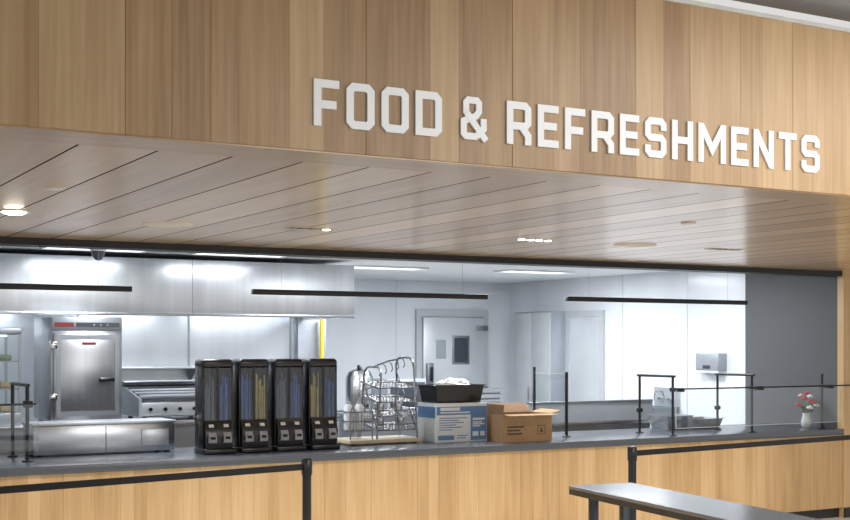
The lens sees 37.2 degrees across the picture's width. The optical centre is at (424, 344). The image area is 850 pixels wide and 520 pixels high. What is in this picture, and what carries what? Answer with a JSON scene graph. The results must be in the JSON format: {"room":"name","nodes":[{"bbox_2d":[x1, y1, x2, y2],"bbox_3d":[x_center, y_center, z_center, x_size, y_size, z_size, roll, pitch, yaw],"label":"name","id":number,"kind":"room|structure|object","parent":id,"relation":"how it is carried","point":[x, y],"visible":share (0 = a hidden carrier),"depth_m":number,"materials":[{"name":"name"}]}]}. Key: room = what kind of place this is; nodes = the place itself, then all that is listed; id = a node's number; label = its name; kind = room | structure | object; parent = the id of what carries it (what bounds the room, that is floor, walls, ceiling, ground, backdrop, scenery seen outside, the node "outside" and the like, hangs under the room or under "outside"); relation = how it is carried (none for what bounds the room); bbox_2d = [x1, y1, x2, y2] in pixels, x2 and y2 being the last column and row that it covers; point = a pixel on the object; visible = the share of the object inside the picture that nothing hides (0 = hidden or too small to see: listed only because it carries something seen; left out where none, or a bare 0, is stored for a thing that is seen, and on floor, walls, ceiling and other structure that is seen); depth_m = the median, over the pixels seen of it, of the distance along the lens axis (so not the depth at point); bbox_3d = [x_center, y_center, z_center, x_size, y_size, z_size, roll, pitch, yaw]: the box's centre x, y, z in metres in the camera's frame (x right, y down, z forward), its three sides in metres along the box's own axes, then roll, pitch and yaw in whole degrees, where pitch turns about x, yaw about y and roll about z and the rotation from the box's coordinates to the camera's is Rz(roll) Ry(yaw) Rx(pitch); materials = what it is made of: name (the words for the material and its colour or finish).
{"room":"eatery","nodes":[
{"label":"eatery","id":0,"kind":"room"},
{"bbox_2d":[0,314,294,418],"bbox_3d":[-4.068,0.435,12.939,6.600,2.630,0.100,0,0,-30],"label":"wall","id":1,"kind":"structure","parent":0,"point":[147,341],"depth_m":13.64,"materials":[{"name":"tile"}]},
{"bbox_2d":[122,366,194,379],"bbox_3d":[-2.494,0.320,13.610,2.200,0.180,0.280,0,0,-30],"label":"wall shelf","id":2,"kind":"object","parent":1,"relation":"attached to","point":[191,369],"visible":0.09,"depth_m":13.42,"materials":[{"name":"metal"}]},
{"bbox_2d":[0,253,354,319],"bbox_3d":[-3.775,-0.555,12.236,6.210,0.550,1.412,0,0,-30],"label":"exhaust hood","id":3,"kind":"object","parent":1,"relation":"attached to","point":[160,287],"visible":0.98,"depth_m":12.21,"materials":[{"name":"metal"}]},
{"bbox_2d":[188,316,189,365],"bbox_3d":[-2.566,0.650,13.736,0.020,2.200,0.010,0,0,-30],"label":"trim","id":4,"kind":"structure","parent":1,"relation":"attached to","point":[188,316],"depth_m":13.73,"materials":[{"name":"metal"}]},
{"bbox_2d":[295,317,325,358],"bbox_3d":[-1.307,0.700,14.405,0.350,2.100,0.100,0,0,-30],"label":"wall column","id":5,"kind":"structure","parent":0,"point":[307,332],"depth_m":14.34,"materials":[{"name":"paint"}]},
{"bbox_2d":[320,319,323,357],"bbox_3d":[-1.181,0.725,14.377,0.100,2.050,0.075,0,0,-30],"label":"gas pipe","id":6,"kind":"object","parent":5,"relation":"attached to","point":[321,320],"visible":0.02,"depth_m":14.35,"materials":[{"name":"metal"}]},
{"bbox_2d":[0,246,667,283],"bbox_3d":[-1.840,-0.930,13.023,10.750,0.100,6.170,0,0,-30],"label":"ceiling","id":7,"kind":"structure","parent":0,"point":[437,271],"depth_m":14.54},
{"bbox_2d":[39,247,89,250],"bbox_3d":[-3.238,-0.870,11.345,0.477,0.020,0.226,0,0,-30],"label":"recessed light","id":8,"kind":"object","parent":7,"relation":"in","point":[89,250],"depth_m":11.41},
{"bbox_2d":[0,250,131,291],"bbox_3d":[-3.037,-0.640,9.036,1.910,0.480,0.040,0,0,-30],"label":"bar","id":9,"kind":"object","parent":7,"relation":"hanging from","point":[17,286],"visible":0.91,"depth_m":9.26,"materials":[{"name":"metal"}]},
{"bbox_2d":[90,249,105,260],"bbox_3d":[-2.751,-0.795,10.639,0.150,0.170,0.150,0,0,-30],"label":"dome camera","id":10,"kind":"object","parent":7,"relation":"attached to","point":[94,252],"visible":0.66,"depth_m":10.60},
{"bbox_2d":[105,250,147,252],"bbox_3d":[-2.755,-0.870,11.622,0.368,0.020,0.227,0,0,-30],"label":"recessed light","id":11,"kind":"object","parent":7,"relation":"in","point":[106,250],"depth_m":11.69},
{"bbox_2d":[54,248,140,251],"bbox_3d":[-2.975,-0.875,11.433,0.900,0.010,0.300,0,0,-30],"label":"diffuser","id":12,"kind":"object","parent":11,"relation":"attached to","point":[54,248],"depth_m":11.52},
{"bbox_2d":[189,253,283,257],"bbox_3d":[-1.761,-0.870,12.129,0.940,0.020,0.340,0,0,-30],"label":"recessed light","id":13,"kind":"object","parent":7,"relation":"in","point":[189,253],"visible":0.29,"depth_m":12.27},
{"bbox_2d":[198,253,280,256],"bbox_3d":[-1.761,-0.875,12.129,0.900,0.010,0.300,0,0,-30],"label":"diffuser","id":14,"kind":"object","parent":13,"relation":"attached to","point":[198,253],"depth_m":12.26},
{"bbox_2d":[251,256,487,298],"bbox_3d":[-0.412,-0.640,10.539,2.200,0.480,0.040,0,0,-30],"label":"bar","id":15,"kind":"object","parent":7,"relation":"hanging from","point":[253,291],"visible":0.91,"depth_m":10.47,"materials":[{"name":"metal"}]},
{"bbox_2d":[354,265,428,270],"bbox_3d":[-0.448,-0.870,14.264,0.940,0.020,0.340,0,0,-30],"label":"recessed light","id":16,"kind":"object","parent":7,"relation":"in","point":[355,266],"visible":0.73,"depth_m":14.25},
{"bbox_2d":[354,267,415,269],"bbox_3d":[-0.448,-0.875,14.264,0.900,0.010,0.300,0,0,-30],"label":"diffuser","id":17,"kind":"object","parent":16,"relation":"attached to","point":[377,268],"depth_m":14.28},
{"bbox_2d":[493,269,574,273],"bbox_3d":[1.300,-0.870,15.034,0.940,0.020,0.340,0,0,-30],"label":"recessed light","id":18,"kind":"object","parent":7,"relation":"in","point":[505,270],"visible":1,"depth_m":14.99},
{"bbox_2d":[504,271,557,273],"bbox_3d":[1.300,-0.875,15.034,0.900,0.010,0.300,0,0,-30],"label":"diffuser","id":19,"kind":"object","parent":18,"relation":"attached to","point":[530,272],"depth_m":15.07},
{"bbox_2d":[566,296,747,304],"bbox_3d":[2.250,-0.640,12.063,2.205,0.480,0.040,0,0,-30],"label":"bar","id":20,"kind":"object","parent":7,"relation":"hanging from","point":[568,298],"visible":0.91,"depth_m":12.00,"materials":[{"name":"metal"}]},
{"bbox_2d":[0,245,833,276],"bbox_3d":[0.210,-0.790,10.699,15.000,0.180,0.100,0,0,-30],"label":"wall header","id":21,"kind":"structure","parent":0,"point":[0,245],"depth_m":10.35,"materials":[{"name":"metal"}]},
{"bbox_2d":[326,279,509,410],"bbox_3d":[-3.299,0.435,15.569,10.750,2.630,0.100,0,0,-30],"label":"wall","id":22,"kind":"structure","parent":0,"point":[366,339],"depth_m":17.21,"materials":[{"name":"paint"}]},
{"bbox_2d":[415,309,487,387],"bbox_3d":[0.411,0.630,17.533,1.160,2.240,0.180,0,0,-30],"label":"door","id":23,"kind":"structure","parent":22,"relation":"in","point":[448,343],"depth_m":17.50,"materials":[{"name":"grey paint"}]},
{"bbox_2d":[0,0,849,194],"bbox_3d":[0.798,-1.155,5.649,11.000,0.810,0.150,0,0,-30],"label":"wall","id":24,"kind":"structure","parent":0,"point":[243,72],"depth_m":5.15,"materials":[{"name":"brown wood"}]},
{"bbox_2d":[313,78,338,125],"bbox_3d":[-0.384,-0.933,4.878,0.106,0.181,0.010,0,0,-30],"label":"wall sign","id":25,"kind":"object","parent":24,"relation":"attached to","point":[318,84],"depth_m":4.86,"materials":[{"name":"plastic"}]},
{"bbox_2d":[346,83,374,130],"bbox_3d":[-0.255,-0.933,4.953,0.123,0.181,0.010,0,0,-30],"label":"wall sign","id":26,"kind":"object","parent":24,"relation":"attached to","point":[353,87],"depth_m":4.95,"materials":[{"name":"plastic"}]},
{"bbox_2d":[381,87,408,133],"bbox_3d":[-0.121,-0.933,5.029,0.122,0.181,0.010,0,0,-30],"label":"wall sign","id":27,"kind":"object","parent":24,"relation":"attached to","point":[401,129],"depth_m":5.03,"materials":[{"name":"plastic"}]},
{"bbox_2d":[0,124,849,204],"bbox_3d":[2.499,-0.747,6.704,15.000,0.006,0.268,0,0,-30],"label":"trim","id":28,"kind":"structure","parent":24,"relation":"attached to","point":[14,132],"depth_m":5.15,"materials":[{"name":"brown wood"}]},
{"bbox_2d":[415,90,441,136],"bbox_3d":[0.012,-0.933,5.105,0.121,0.181,0.010,0,0,-30],"label":"wall sign","id":29,"kind":"object","parent":24,"relation":"attached to","point":[420,95],"depth_m":5.10,"materials":[{"name":"plastic"}]},
{"bbox_2d":[460,96,487,142],"bbox_3d":[0.200,-0.930,5.213,0.131,0.184,0.010,0,0,-30],"label":"wall sign","id":30,"kind":"object","parent":24,"relation":"attached to","point":[469,118],"depth_m":5.21,"materials":[{"name":"plastic"}]},
{"bbox_2d":[506,100,530,145],"bbox_3d":[0.391,-0.933,5.322,0.122,0.181,0.010,0,0,-30],"label":"wall sign","id":31,"kind":"object","parent":24,"relation":"attached to","point":[523,128],"depth_m":5.32,"materials":[{"name":"plastic"}]},
{"bbox_2d":[537,104,558,148],"bbox_3d":[0.523,-0.933,5.398,0.109,0.181,0.010,0,0,-30],"label":"wall sign","id":32,"kind":"object","parent":24,"relation":"attached to","point":[541,109],"depth_m":5.39,"materials":[{"name":"plastic"}]},
{"bbox_2d":[564,107,584,149],"bbox_3d":[0.644,-0.933,5.467,0.107,0.181,0.010,0,0,-30],"label":"wall sign","id":33,"kind":"object","parent":24,"relation":"attached to","point":[568,112],"depth_m":5.45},
{"bbox_2d":[591,110,613,153],"bbox_3d":[0.776,-0.933,5.542,0.121,0.181,0.010,0,0,-30],"label":"wall sign","id":34,"kind":"object","parent":24,"relation":"attached to","point":[606,136],"depth_m":5.54,"materials":[{"name":"plastic"}]},
{"bbox_2d":[619,113,638,155],"bbox_3d":[0.903,-0.933,5.616,0.107,0.181,0.010,0,0,-30],"label":"wall sign","id":35,"kind":"object","parent":24,"relation":"attached to","point":[623,118],"depth_m":5.60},
{"bbox_2d":[644,117,665,157],"bbox_3d":[1.032,-0.933,5.690,0.122,0.181,0.010,0,0,-30],"label":"wall sign","id":36,"kind":"object","parent":24,"relation":"attached to","point":[650,120],"depth_m":5.69,"materials":[{"name":"plastic"}]},
{"bbox_2d":[671,119,819,172],"bbox_3d":[1.524,-0.933,5.971,0.942,0.181,0.010,0,0,-30],"label":"wall sign","id":37,"kind":"object","parent":24,"relation":"attached to","point":[702,133],"depth_m":5.94,"materials":[{"name":"plastic"}]},
{"bbox_2d":[664,0,849,32],"bbox_3d":[0.801,-1.570,5.644,11.000,0.020,0.162,0,0,-30],"label":"trim","id":38,"kind":"structure","parent":24,"relation":"attached to","point":[687,2],"depth_m":6.01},
{"bbox_2d":[0,138,849,270],"bbox_3d":[1.331,-0.786,8.743,15.000,0.072,4.410,0,0,-30],"label":"ceiling","id":39,"kind":"structure","parent":0,"point":[108,194],"depth_m":7.21,"materials":[{"name":"brown wood"}]},
{"bbox_2d":[0,209,30,214],"bbox_3d":[-2.299,-0.739,7.073,0.180,0.022,0.180,0,0,-30],"label":"recessed light","id":40,"kind":"object","parent":39,"relation":"in","point":[5,211],"visible":1,"depth_m":7.03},
{"bbox_2d":[142,221,193,226],"bbox_3d":[-1.589,-0.745,7.825,0.320,0.010,0.320,0,0,-30],"label":"ceiling speaker","id":41,"kind":"object","parent":39,"relation":"attached to","point":[155,223],"visible":1,"depth_m":7.77},
{"bbox_2d":[147,223,189,226],"bbox_3d":[-1.589,-0.745,7.825,0.264,0.010,0.264,0,0,-30],"label":"grille","id":42,"kind":"object","parent":41,"relation":"attached to","point":[148,224],"depth_m":7.79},
{"bbox_2d":[284,227,335,230],"bbox_3d":[-0.737,-0.747,8.129,0.320,0.007,0.112,0,0,-30],"label":"recessed light","id":43,"kind":"object","parent":39,"relation":"in","point":[303,228],"visible":1,"depth_m":8.11,"materials":[{"name":"metal"}]},
{"bbox_2d":[614,243,656,246],"bbox_3d":[1.571,-0.745,9.450,0.320,0.010,0.320,0,0,-30],"label":"ceiling speaker","id":44,"kind":"object","parent":39,"relation":"attached to","point":[622,244],"visible":1,"depth_m":9.41},
{"bbox_2d":[618,244,652,246],"bbox_3d":[1.571,-0.745,9.450,0.264,0.010,0.264,0,0,-30],"label":"grille","id":45,"kind":"object","parent":44,"relation":"attached to","point":[619,245],"depth_m":9.42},
{"bbox_2d":[510,271,836,427],"bbox_3d":[2.753,0.435,15.515,0.100,2.630,6.010,0,0,-30],"label":"wall","id":46,"kind":"structure","parent":0,"point":[654,334],"depth_m":14.37,"materials":[{"name":"paint"}]},
{"bbox_2d":[565,310,604,400],"bbox_3d":[2.077,0.650,16.516,0.110,2.200,0.800,0,0,-30],"label":"door","id":47,"kind":"structure","parent":46,"relation":"in","point":[584,330],"depth_m":16.50,"materials":[{"name":"metal"}]},
{"bbox_2d":[622,275,622,399],"bbox_3d":[2.482,0.435,15.884,0.005,2.630,0.016,0,0,-30],"label":"trim","id":48,"kind":"structure","parent":46,"relation":"attached to","point":[622,275],"depth_m":15.88,"materials":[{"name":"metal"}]},
{"bbox_2d":[653,387,679,413],"bbox_3d":[2.728,0.710,15.045,0.412,0.400,0.464,0,0,-30],"label":"sink","id":49,"kind":"object","parent":46,"relation":"attached to","point":[662,395],"visible":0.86,"depth_m":15.08,"materials":[{"name":"metal"}]},
{"bbox_2d":[654,389,666,399],"bbox_3d":[2.810,0.595,15.092,0.201,0.133,0.024,0,0,-30],"label":"faucet","id":50,"kind":"object","parent":49,"relation":"on","point":[664,392],"depth_m":15.11,"materials":[{"name":"silver metal"}]},
{"bbox_2d":[653,405,679,413],"bbox_3d":[2.724,0.822,15.043,0.404,0.176,0.464,0,0,-30],"label":"basin","id":51,"kind":"object","parent":49,"relation":"in","point":[657,409],"depth_m":14.89,"materials":[{"name":"metal"}]},
{"bbox_2d":[687,272,687,414],"bbox_3d":[3.078,0.435,14.842,0.005,2.630,0.016,0,0,-30],"label":"trim","id":52,"kind":"structure","parent":46,"relation":"attached to","point":[687,272],"depth_m":14.84,"materials":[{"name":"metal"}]},
{"bbox_2d":[696,353,725,372],"bbox_3d":[3.256,0.205,14.403,0.134,0.230,0.380,0,0,-30],"label":"paper towel dispenser","id":53,"kind":"object","parent":46,"relation":"attached to","point":[705,362],"visible":0.94,"depth_m":14.31,"materials":[{"name":"grey metal"}]},
{"bbox_2d":[733,0,849,21],"bbox_3d":[3.066,-1.720,2.695,16.000,0.060,7.630,0,0,-30],"label":"ceiling","id":54,"kind":"structure","parent":0,"point":[834,9],"depth_m":6.31,"materials":[{"name":"paint"}]},
{"bbox_2d":[822,517,849,519],"bbox_3d":[1.282,1.800,7.822,18.000,0.100,18.300,0,0,-30],"label":"floor","id":55,"kind":"structure","parent":0,"point":[833,518],"depth_m":12.75,"materials":[{"name":"concrete"}]},
{"bbox_2d":[0,416,194,454],"bbox_3d":[-3.205,1.220,11.532,3.300,1.060,1.000,0,0,-30],"label":"work table","id":56,"kind":"object","parent":55,"relation":"on","point":[184,426],"visible":0.02,"depth_m":11.52,"materials":[{"name":"metal"}]},
{"bbox_2d":[0,328,20,424],"bbox_3d":[-3.986,0.270,11.085,0.740,0.840,0.600,0,0,-30],"label":"display warmer","id":57,"kind":"object","parent":56,"relation":"on","point":[5,417],"visible":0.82,"depth_m":11.00,"materials":[{"name":"metal"}]},
{"bbox_2d":[34,317,121,420],"bbox_3d":[-3.166,0.220,11.534,0.650,0.940,0.735,0,0,-30],"label":"refrigerator","id":58,"kind":"object","parent":56,"relation":"on","point":[78,360],"visible":0.96,"depth_m":11.27,"materials":[{"name":"metal"}]},
{"bbox_2d":[122,380,194,417],"bbox_3d":[-2.430,0.516,11.990,0.800,0.348,0.675,0,0,-30],"label":"grill","id":59,"kind":"object","parent":56,"relation":"on","point":[140,398],"visible":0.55,"depth_m":11.78,"materials":[{"name":"metal"}]},
{"bbox_2d":[122,380,194,382],"bbox_3d":[-2.541,0.348,12.183,0.800,0.013,0.230,0,0,-30],"label":"shelf","id":60,"kind":"object","parent":59,"relation":"attached to","point":[138,381],"depth_m":12.18,"materials":[{"name":"metal"}]},
{"bbox_2d":[0,458,311,519],"bbox_3d":[-1.597,1.250,7.768,2.373,1.000,0.349,0,0,-36],"label":"stanchion","id":61,"kind":"object","parent":55,"relation":"on","point":[305,466],"visible":1,"depth_m":7.77,"materials":[{"name":"black plastic"}]},
{"bbox_2d":[337,411,417,436],"bbox_3d":[0.091,1.275,15.436,2.500,0.950,0.700,0,0,-30],"label":"work table","id":62,"kind":"object","parent":55,"relation":"on","point":[340,415],"visible":0.02,"depth_m":14.78,"materials":[{"name":"metal"}]},
{"bbox_2d":[346,365,372,413],"bbox_3d":[-0.765,0.517,14.826,0.332,0.565,0.320,0,0,18],"label":"urn","id":63,"kind":"object","parent":62,"relation":"on","point":[353,378],"visible":0.73,"depth_m":14.70,"materials":[{"name":"metal"}]},
{"bbox_2d":[373,378,425,412],"bbox_3d":[-0.311,0.600,15.131,0.520,0.400,0.470,0,0,-30],"label":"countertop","id":64,"kind":"structure","parent":62,"relation":"on","point":[408,391],"depth_m":14.97,"materials":[{"name":"metal"}]},
{"bbox_3d":[0.748,0.768,15.697,0.364,0.064,0.264,0,0,-30],"label":"steel pan","id":65,"kind":"object","parent":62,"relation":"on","visible":0},
{"bbox_2d":[480,399,501,402],"bbox_3d":[0.748,0.702,15.697,0.364,0.064,0.264,0,0,-30],"label":"steel pan","id":66,"kind":"object","parent":65,"relation":"on","point":[482,400],"visible":0.35,"depth_m":15.61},
{"bbox_2d":[481,394,501,398],"bbox_3d":[0.748,0.636,15.697,0.364,0.064,0.264,0,0,-30],"label":"steel pan","id":67,"kind":"object","parent":66,"relation":"on","point":[484,396],"visible":0.44,"depth_m":15.61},
{"bbox_2d":[482,388,502,393],"bbox_3d":[0.748,0.570,15.697,0.364,0.064,0.264,0,0,-30],"label":"steel pan","id":68,"kind":"object","parent":67,"relation":"on","point":[485,390],"visible":0.52,"depth_m":15.63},
{"bbox_2d":[0,435,841,519],"bbox_3d":[-0.793,1.280,9.986,11.550,0.740,0.060,0,0,-30],"label":"counter","id":69,"kind":"object","parent":55,"relation":"on","point":[533,484],"depth_m":10.56,"materials":[{"name":"brown wood"}]},
{"bbox_2d":[0,423,843,476],"bbox_3d":[-1.036,0.880,10.412,11.550,0.060,1.100,0,0,-30],"label":"countertop","id":70,"kind":"structure","parent":69,"relation":"on","point":[185,457],"depth_m":10.28,"materials":[{"name":"stone"}]},
{"bbox_2d":[0,382,35,461],"bbox_3d":[-3.505,0.562,9.121,1.263,0.576,0.608,0,0,-30],"label":"sneeze guard","id":71,"kind":"object","parent":70,"relation":"on","point":[26,404],"visible":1,"depth_m":9.19,"materials":[{"name":"black metal"}]},
{"bbox_2d":[22,418,175,456],"bbox_3d":[-2.555,0.723,9.934,1.120,0.255,0.360,0,0,-30],"label":"food warmer","id":72,"kind":"object","parent":70,"relation":"on","point":[63,437],"depth_m":9.77,"materials":[{"name":"grey metal"}]},
{"bbox_2d":[194,359,235,454],"bbox_3d":[-1.649,0.480,9.922,0.256,0.740,0.262,0,0,-30],"label":"dispenser","id":73,"kind":"object","parent":70,"relation":"on","point":[212,437],"visible":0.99,"depth_m":9.87,"materials":[{"name":"black plastic"}]},
{"bbox_2d":[205,374,213,420],"bbox_3d":[-1.684,0.406,9.861,0.080,0.364,0.035,0,0,-30],"label":"cutlery","id":74,"kind":"object","parent":73,"relation":"on","point":[207,390],"visible":1,"depth_m":9.86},
{"bbox_2d":[220,375,227,419],"bbox_3d":[-1.579,0.412,9.923,0.080,0.353,0.039,0,0,-30],"label":"cutlery","id":75,"kind":"object","parent":73,"relation":"on","point":[225,384],"visible":1,"depth_m":9.92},
{"bbox_2d":[223,432,231,442],"bbox_3d":[-1.541,0.720,9.856,0.064,0.080,0.038,0,0,-30],"label":"outlet","id":76,"kind":"object","parent":73,"relation":"attached to","point":[227,436],"depth_m":9.84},
{"bbox_2d":[232,359,271,452],"bbox_3d":[-1.387,0.480,10.072,0.256,0.740,0.262,0,0,-30],"label":"dispenser","id":77,"kind":"object","parent":70,"relation":"on","point":[251,435],"visible":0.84,"depth_m":10.02,"materials":[{"name":"black plastic"}]},
{"bbox_2d":[241,373,249,418],"bbox_3d":[-1.422,0.405,10.011,0.080,0.366,0.037,0,0,-30],"label":"cutlery","id":78,"kind":"object","parent":77,"relation":"on","point":[242,380],"visible":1,"depth_m":10.00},
{"bbox_2d":[245,431,253,441],"bbox_3d":[-1.385,0.720,9.946,0.064,0.080,0.038,0,0,-30],"label":"outlet","id":79,"kind":"object","parent":77,"relation":"attached to","point":[249,435],"depth_m":9.94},
{"bbox_2d":[255,373,264,418],"bbox_3d":[-1.316,0.406,10.073,0.082,0.363,0.025,0,0,-16],"label":"cutlery","id":80,"kind":"object","parent":77,"relation":"on","point":[257,383],"visible":1,"depth_m":10.07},
{"bbox_2d":[267,358,306,451],"bbox_3d":[-1.125,0.480,10.222,0.256,0.740,0.262,0,0,-30],"label":"dispenser","id":81,"kind":"object","parent":70,"relation":"on","point":[287,433],"visible":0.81,"depth_m":10.16,"materials":[{"name":"black plastic"}]},
{"bbox_2d":[276,372,285,417],"bbox_3d":[-1.159,0.401,10.158,0.081,0.375,0.020,0,0,-21],"label":"cutlery","id":82,"kind":"object","parent":81,"relation":"on","point":[281,389],"visible":1,"depth_m":10.15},
{"bbox_2d":[290,373,298,417],"bbox_3d":[-1.054,0.407,10.221,0.080,0.363,0.033,0,0,-30],"label":"cutlery","id":83,"kind":"object","parent":81,"relation":"on","point":[295,387],"visible":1,"depth_m":10.21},
{"bbox_2d":[294,429,302,439],"bbox_3d":[-1.017,0.720,10.157,0.064,0.080,0.038,0,0,-30],"label":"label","id":84,"kind":"object","parent":81,"relation":"attached to","point":[298,433],"depth_m":10.15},
{"bbox_2d":[302,358,339,449],"bbox_3d":[-0.863,0.480,10.372,0.256,0.740,0.262,0,0,-30],"label":"dispenser","id":85,"kind":"object","parent":70,"relation":"on","point":[321,432],"visible":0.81,"depth_m":10.32,"materials":[{"name":"black plastic"}]},
{"bbox_2d":[310,372,318,416],"bbox_3d":[-0.900,0.403,10.315,0.080,0.371,0.034,0,0,-30],"label":"cutlery","id":86,"kind":"object","parent":85,"relation":"on","point":[313,388],"visible":1,"depth_m":10.32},
{"bbox_2d":[325,377,333,416],"bbox_3d":[-0.792,0.425,10.372,0.080,0.326,0.043,0,0,-30],"label":"cutlery","id":87,"kind":"object","parent":85,"relation":"on","point":[329,383],"visible":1,"depth_m":10.37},
{"bbox_2d":[337,356,421,445],"bbox_3d":[-0.419,0.475,10.973,0.700,0.750,0.380,0,0,-30],"label":"wire rack","id":88,"kind":"object","parent":70,"relation":"on","point":[372,439],"visible":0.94,"depth_m":10.90,"materials":[{"name":"silver metal"}]},
{"bbox_2d":[344,396,352,429],"bbox_3d":[-0.657,0.584,10.825,0.080,0.285,0.080,0,0,-30],"label":"squeeze bottle","id":89,"kind":"object","parent":88,"relation":"in","point":[347,407],"visible":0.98,"depth_m":10.79,"materials":[{"name":"white plastic"}]},
{"bbox_2d":[337,385,375,439],"bbox_3d":[-0.598,0.575,10.859,0.248,0.461,0.292,0,0,-30],"label":"basket","id":90,"kind":"object","parent":88,"relation":"on","point":[363,396],"depth_m":10.80,"materials":[{"name":"metal"}]},
{"bbox_2d":[354,397,362,429],"bbox_3d":[-0.570,0.584,10.875,0.080,0.285,0.080,0,0,-30],"label":"squeeze bottle","id":91,"kind":"object","parent":88,"relation":"in","point":[358,407],"visible":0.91,"depth_m":10.84,"materials":[{"name":"white plastic"}]},
{"bbox_2d":[360,380,416,388],"bbox_3d":[-0.322,0.345,11.005,0.388,0.062,0.329,0,0,-30],"label":"shelf","id":92,"kind":"object","parent":88,"relation":"attached to","point":[397,382],"depth_m":10.93,"materials":[{"name":"metal"}]},
{"bbox_2d":[360,394,416,402],"bbox_3d":[-0.322,0.465,11.005,0.388,0.062,0.329,0,0,-30],"label":"shelf","id":93,"kind":"object","parent":88,"relation":"attached to","point":[363,396],"depth_m":10.94,"materials":[{"name":"metal"}]},
{"bbox_2d":[363,407,416,416],"bbox_3d":[-0.322,0.585,11.005,0.388,0.062,0.329,0,0,-30],"label":"shelf","id":94,"kind":"object","parent":88,"relation":"attached to","point":[378,413],"depth_m":10.90,"materials":[{"name":"metal"}]},
{"bbox_2d":[363,421,416,430],"bbox_3d":[-0.322,0.705,11.005,0.388,0.062,0.329,0,0,-30],"label":"shelf","id":95,"kind":"object","parent":88,"relation":"attached to","point":[377,428],"depth_m":10.90,"materials":[{"name":"metal"}]},
{"bbox_2d":[418,402,486,442],"bbox_3d":[0.242,0.679,11.247,0.526,0.341,0.334,0,0,-30],"label":"carton","id":96,"kind":"object","parent":70,"relation":"on","point":[467,421],"visible":0.88,"depth_m":11.10,"materials":[{"name":"cardboard"}]},
{"bbox_2d":[417,384,485,402],"bbox_3d":[0.232,0.429,11.265,0.514,0.158,0.340,0,0,-30],"label":"tub","id":97,"kind":"object","parent":96,"relation":"on","point":[430,393],"visible":0.85,"depth_m":11.14,"materials":[{"name":"black plastic"}]},
{"bbox_2d":[435,378,469,384],"bbox_3d":[0.244,0.376,11.263,0.389,0.170,0.247,0,0,-30],"label":"plastic bag","id":98,"kind":"object","parent":97,"relation":"in","point":[450,381],"visible":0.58,"depth_m":11.20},
{"bbox_2d":[487,402,560,441],"bbox_3d":[0.877,0.688,11.330,0.620,0.324,0.598,0,0,-27],"label":"cardboard box","id":99,"kind":"object","parent":70,"relation":"on","point":[506,422],"visible":0.91,"depth_m":11.17,"materials":[{"name":"cardboard"}]},
{"bbox_2d":[507,426,523,434],"bbox_3d":[0.796,0.750,11.088,0.170,0.074,0.010,0,0,-30],"label":"print","id":100,"kind":"object","parent":99,"relation":"attached to","point":[511,430],"depth_m":11.09},
{"bbox_2d":[533,367,570,436],"bbox_3d":[1.181,0.530,11.923,0.080,0.640,0.600,0,0,-30],"label":"sneeze guard","id":101,"kind":"object","parent":70,"relation":"on","point":[534,368],"visible":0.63,"depth_m":11.69,"materials":[{"name":"black metal"}]},
{"bbox_2d":[648,414,694,429],"bbox_3d":[2.481,0.778,12.772,0.358,0.144,0.328,0,0,-30],"label":"pan","id":102,"kind":"object","parent":70,"relation":"on","point":[657,421],"visible":0.87,"depth_m":12.68,"materials":[{"name":"metal"}]},
{"bbox_2d":[690,416,722,428],"bbox_3d":[2.828,0.798,12.971,0.358,0.104,0.328,0,0,-30],"label":"pan","id":103,"kind":"object","parent":70,"relation":"on","point":[708,422],"visible":0.61,"depth_m":12.85,"materials":[{"name":"metal"}]},
{"bbox_2d":[636,373,849,435],"bbox_3d":[3.387,0.562,12.645,2.813,0.576,0.660,0,0,-30],"label":"sneeze guard","id":104,"kind":"object","parent":70,"relation":"on","point":[672,389],"visible":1,"depth_m":12.24,"materials":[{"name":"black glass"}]},
{"bbox_2d":[801,413,812,427],"bbox_3d":[3.939,0.775,13.042,0.116,0.150,0.116,0,0,-30],"label":"vase","id":105,"kind":"object","parent":70,"relation":"on","point":[806,421],"visible":1,"depth_m":13.00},
{"bbox_2d":[795,390,819,412],"bbox_3d":[3.944,0.647,13.034,0.266,0.358,0.210,0,0,-30],"label":"bunch","id":106,"kind":"object","parent":105,"relation":"in","point":[809,408],"visible":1,"depth_m":13.02,"materials":[{"name":"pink plant"}]},
{"bbox_2d":[788,508,838,518],"bbox_3d":[-0.803,1.700,10.004,11.550,0.100,0.020,0,0,-30],"label":"baseboard","id":107,"kind":"structure","parent":69,"relation":"attached to","point":[834,512],"depth_m":12.73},
{"bbox_2d":[514,311,564,407],"bbox_3d":[1.545,0.650,17.168,0.295,2.200,0.860,0,0,-30],"label":"tall cabinet","id":108,"kind":"object","parent":55,"relation":"on","point":[539,337],"visible":0.66,"depth_m":16.92,"materials":[{"name":"metal"}]},
{"bbox_2d":[526,399,652,431],"bbox_3d":[1.661,1.175,13.852,1.650,1.150,0.610,0,0,-30],"label":"work table","id":109,"kind":"object","parent":55,"relation":"on","point":[595,414],"visible":0.38,"depth_m":13.64,"materials":[{"name":"metal"}]},
{"bbox_2d":[569,483,821,519],"bbox_3d":[1.379,1.275,6.345,0.410,0.950,2.000,0,0,-22],"label":"side table","id":110,"kind":"object","parent":55,"relation":"on","point":[663,502],"visible":1,"depth_m":6.46,"materials":[{"name":"metal"}]},
{"bbox_2d":[627,435,849,519],"bbox_3d":[2.685,1.250,10.201,3.161,1.000,0.348,0,0,-35],"label":"stanchion","id":111,"kind":"object","parent":55,"relation":"on","point":[632,452],"visible":0.99,"depth_m":9.86,"materials":[{"name":"black plastic"}]},
{"bbox_2d":[837,271,849,517],"bbox_3d":[5.503,0.500,13.581,2.950,2.500,0.080,0,0,-30],"label":"wall","id":112,"kind":"structure","parent":0,"point":[843,282],"depth_m":12.84,"materials":[{"name":"brown wood"}]},
{"bbox_2d":[0,236,841,275],"bbox_3d":[-1.020,-0.725,9.880,12.050,0.050,0.100,0,0,-30],"label":"trim","id":113,"kind":"structure","parent":112,"relation":"attached to","point":[23,241],"depth_m":10.22,"materials":[{"name":"metal"}]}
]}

